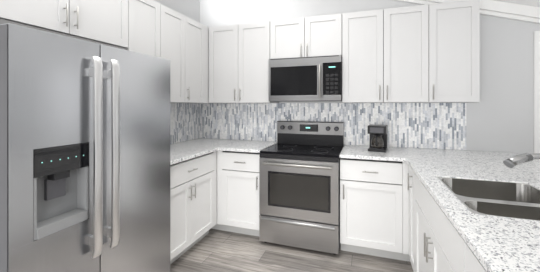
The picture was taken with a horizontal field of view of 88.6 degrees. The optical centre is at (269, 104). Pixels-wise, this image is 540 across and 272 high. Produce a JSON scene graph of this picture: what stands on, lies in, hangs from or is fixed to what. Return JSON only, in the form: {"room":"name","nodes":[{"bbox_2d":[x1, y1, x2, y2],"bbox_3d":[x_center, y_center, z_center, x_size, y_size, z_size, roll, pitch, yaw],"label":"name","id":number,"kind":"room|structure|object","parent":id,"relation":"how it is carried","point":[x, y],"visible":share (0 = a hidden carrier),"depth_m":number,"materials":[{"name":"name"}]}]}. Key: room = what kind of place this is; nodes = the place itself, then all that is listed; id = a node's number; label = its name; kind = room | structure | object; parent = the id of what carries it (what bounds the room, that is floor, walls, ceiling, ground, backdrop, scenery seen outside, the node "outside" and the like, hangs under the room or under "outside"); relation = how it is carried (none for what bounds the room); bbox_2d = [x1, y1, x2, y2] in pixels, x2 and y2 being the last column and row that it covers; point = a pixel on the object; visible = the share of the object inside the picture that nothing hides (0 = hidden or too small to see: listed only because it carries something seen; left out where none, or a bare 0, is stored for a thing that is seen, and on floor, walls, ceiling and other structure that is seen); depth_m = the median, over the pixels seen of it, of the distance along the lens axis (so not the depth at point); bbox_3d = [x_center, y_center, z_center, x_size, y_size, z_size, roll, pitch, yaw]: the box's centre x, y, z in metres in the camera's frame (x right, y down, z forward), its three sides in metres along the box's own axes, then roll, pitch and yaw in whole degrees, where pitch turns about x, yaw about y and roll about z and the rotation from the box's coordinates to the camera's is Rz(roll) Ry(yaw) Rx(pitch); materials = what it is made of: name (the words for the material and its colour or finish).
{"room":"kitchen","nodes":[
{"label":"kitchen","id":0,"kind":"room"},
{"bbox_2d":[154,0,199,22],"bbox_3d":[-1.905,-0.336,1.081,0.100,3.400,5.600,0,0,19],"label":"wall","id":1,"kind":"structure","parent":0,"point":[190,9],"depth_m":3.44,"materials":[{"name":"grey paint"}]},
{"bbox_2d":[0,0,123,47],"bbox_3d":[-1.420,-0.681,1.789,0.348,0.475,0.915,0,0,19],"label":"upper cabinet","id":2,"kind":"object","parent":1,"relation":"attached to","point":[102,21],"depth_m":1.76,"materials":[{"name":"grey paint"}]},
{"bbox_2d":[124,0,191,102],"bbox_3d":[-1.154,-0.471,2.558,0.348,0.896,0.834,0,0,19],"label":"upper cabinet","id":3,"kind":"object","parent":1,"relation":"attached to","point":[151,28],"depth_m":2.58,"materials":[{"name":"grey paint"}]},
{"bbox_2d":[170,103,201,143],"bbox_3d":[-1.186,0.210,2.990,0.009,0.464,1.500,0,0,19],"label":"tile backsplash","id":4,"kind":"structure","parent":1,"relation":"attached to","point":[185,118],"depth_m":3.40,"materials":[{"name":"tile"}]},
{"bbox_2d":[192,20,207,102],"bbox_3d":[-0.987,-0.471,3.041,0.348,0.896,0.425,0,0,19],"label":"upper cabinet","id":5,"kind":"object","parent":1,"relation":"attached to","point":[199,31],"depth_m":3.11,"materials":[{"name":"white wood"}]},
{"bbox_2d":[170,229,412,271],"bbox_3d":[0.363,1.414,0.296,4.900,0.100,5.800,0,0,19],"label":"floor","id":6,"kind":"structure","parent":0,"point":[214,250],"depth_m":2.44,"materials":[{"name":"grey wood"}]},
{"bbox_2d":[0,19,169,271],"bbox_3d":[-1.201,0.463,1.676,0.782,1.803,0.974,0,0,19],"label":"refrigerator","id":7,"kind":"object","parent":6,"relation":"on","point":[84,155],"visible":1,"depth_m":1.40,"materials":[{"name":"grey metal"}]},
{"bbox_2d":[170,151,217,263],"bbox_3d":[-0.994,0.920,2.608,0.618,0.888,0.873,0,0,19],"label":"base cabinet","id":8,"kind":"object","parent":6,"relation":"on","point":[194,181],"depth_m":2.51,"materials":[{"name":"white paint"}]},
{"bbox_2d":[170,138,237,164],"bbox_3d":[-0.879,0.460,2.891,0.652,0.031,1.505,0,0,19],"label":"countertop","id":9,"kind":"structure","parent":8,"relation":"on","point":[185,150],"depth_m":2.82,"materials":[{"name":"white stone"}]},
{"bbox_2d":[218,151,259,235],"bbox_3d":[-0.224,0.920,3.133,0.495,0.888,0.618,0,0,19],"label":"base cabinet","id":10,"kind":"object","parent":6,"relation":"on","point":[238,172],"depth_m":2.85,"materials":[{"name":"white paint"}]},
{"bbox_2d":[218,140,276,152],"bbox_3d":[-0.209,0.460,3.110,0.454,0.031,0.652,0,0,19],"label":"countertop","id":11,"kind":"structure","parent":10,"relation":"on","point":[242,145],"depth_m":2.96,"materials":[{"name":"white stone"}]},
{"bbox_2d":[259,121,343,254],"bbox_3d":[0.347,0.776,2.854,0.754,1.175,0.705,0,0,19],"label":"range","id":12,"kind":"object","parent":6,"relation":"on","point":[299,184],"visible":1,"depth_m":2.60,"materials":[{"name":"grey metal"}]},
{"bbox_2d":[340,158,405,260],"bbox_3d":[1.007,0.920,2.706,0.579,0.888,0.618,0,0,19],"label":"base cabinet","id":13,"kind":"object","parent":6,"relation":"on","point":[391,209],"depth_m":2.43,"materials":[{"name":"white paint"}]},
{"bbox_2d":[339,145,405,161],"bbox_3d":[0.974,0.460,2.700,0.522,0.031,0.652,0,0,19],"label":"countertop","id":14,"kind":"structure","parent":13,"relation":"on","point":[348,151],"depth_m":2.48,"materials":[{"name":"white stone"}]},
{"bbox_2d":[368,124,387,152],"bbox_3d":[1.049,0.321,2.693,0.165,0.245,0.219,0,0,27],"label":"coffee maker","id":15,"kind":"object","parent":14,"relation":"on","point":[378,138],"visible":1,"depth_m":2.64,"materials":[{"name":"black plastic"}]},
{"bbox_2d":[398,147,539,271],"bbox_3d":[1.330,0.460,1.372,0.976,0.031,2.928,0,0,19],"label":"countertop","id":16,"kind":"structure","parent":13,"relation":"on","point":[500,244],"depth_m":1.10,"materials":[{"name":"white stone"}]},
{"bbox_2d":[437,177,539,220],"bbox_3d":[1.155,0.567,1.361,0.458,0.236,0.635,0,0,19],"label":"sink","id":17,"kind":"object","parent":16,"relation":"in","point":[504,199],"visible":0.27,"depth_m":1.56,"materials":[{"name":"metal"}]},
{"bbox_2d":[503,153,539,167],"bbox_3d":[1.565,0.353,1.657,0.342,0.181,0.240,0,0,19],"label":"faucet","id":18,"kind":"object","parent":16,"relation":"on","point":[513,161],"visible":1,"depth_m":1.60,"materials":[{"name":"silver metal"}]},
{"bbox_2d":[406,162,441,271],"bbox_3d":[1.388,0.920,2.032,0.618,0.888,0.403,0,0,19],"label":"base cabinet","id":19,"kind":"object","parent":6,"relation":"on","point":[417,195],"depth_m":2.16,"materials":[{"name":"white paint"}]},
{"bbox_2d":[414,207,453,271],"bbox_3d":[1.160,1.044,1.372,0.618,0.640,1.115,0,0,19],"label":"base cabinet","id":20,"kind":"object","parent":6,"relation":"on","point":[433,231],"depth_m":1.47,"materials":[{"name":"white paint"}]},
{"bbox_2d":[454,227,486,271],"bbox_3d":[0.910,0.920,0.651,0.618,0.888,0.649,0,0,19],"label":"base cabinet","id":21,"kind":"object","parent":6,"relation":"on","point":[465,260],"depth_m":1.01,"materials":[{"name":"white paint"}]},
{"bbox_2d":[200,0,539,154],"bbox_3d":[1.295,-0.336,2.989,4.900,3.400,0.100,0,0,19],"label":"wall","id":22,"kind":"structure","parent":0,"point":[499,116],"depth_m":2.65,"materials":[{"name":"grey paint"}]},
{"bbox_2d":[208,27,211,102],"bbox_3d":[-0.804,-0.471,3.476,0.409,0.896,0.348,0,0,19],"label":"upper cabinet","id":23,"kind":"object","parent":22,"relation":"attached to","point":[210,28],"depth_m":3.26,"materials":[{"name":"white wood"}]},
{"bbox_2d":[212,21,278,102],"bbox_3d":[-0.305,-0.471,3.304,0.764,0.896,0.348,0,0,19],"label":"upper cabinet","id":24,"kind":"object","parent":22,"relation":"attached to","point":[241,53],"depth_m":3.13,"materials":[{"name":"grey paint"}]},
{"bbox_2d":[272,13,343,58],"bbox_3d":[0.416,-0.709,3.054,0.759,0.421,0.348,0,0,19],"label":"upper cabinet","id":25,"kind":"object","parent":22,"relation":"attached to","point":[323,35],"depth_m":2.88,"materials":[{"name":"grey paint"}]},
{"bbox_2d":[269,55,341,101],"bbox_3d":[0.398,-0.267,3.001,0.754,0.452,0.441,0,0,19],"label":"over-the-range microwave","id":26,"kind":"object","parent":25,"relation":"attached to","point":[311,78],"visible":0.96,"depth_m":2.83,"materials":[{"name":"grey metal"}]},
{"bbox_2d":[202,103,465,149],"bbox_3d":[0.491,0.210,3.210,3.035,0.464,0.008,0,0,19],"label":"tile backsplash","id":27,"kind":"structure","parent":22,"relation":"attached to","point":[429,125],"depth_m":3.05,"materials":[{"name":"tile"}]},
{"bbox_2d":[342,3,439,102],"bbox_3d":[1.167,-0.471,2.794,0.826,0.896,0.348,0,0,19],"label":"upper cabinet","id":28,"kind":"object","parent":22,"relation":"attached to","point":[428,53],"depth_m":2.62,"materials":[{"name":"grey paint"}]},
{"bbox_2d":[440,0,479,102],"bbox_3d":[1.657,-0.471,2.624,0.449,0.896,0.348,0,0,19],"label":"upper cabinet","id":29,"kind":"object","parent":22,"relation":"attached to","point":[459,20],"depth_m":2.44,"materials":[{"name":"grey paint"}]},
{"bbox_2d":[394,0,539,23],"bbox_3d":[1.269,-1.182,2.913,4.680,1.533,0.059,0,0,19],"label":"crown molding","id":30,"kind":"structure","parent":22,"relation":"attached to","point":[518,12],"depth_m":2.58,"materials":[{"name":"white wood"}]},
{"bbox_2d":[533,31,539,160],"bbox_3d":[2.811,0.344,2.399,0.830,2.040,0.021,0,0,19],"label":"door frame","id":31,"kind":"structure","parent":22,"relation":"attached to","point":[536,91],"depth_m":2.52,"materials":[{"name":"white wood"}]},
{"bbox_2d":[494,0,539,6],"bbox_3d":[0.363,-1.300,0.296,4.900,1.570,5.800,0,0,19],"label":"ceiling","id":32,"kind":"structure","parent":0,"point":[535,3],"depth_m":2.49,"materials":[{"name":"white paint"}]}
]}

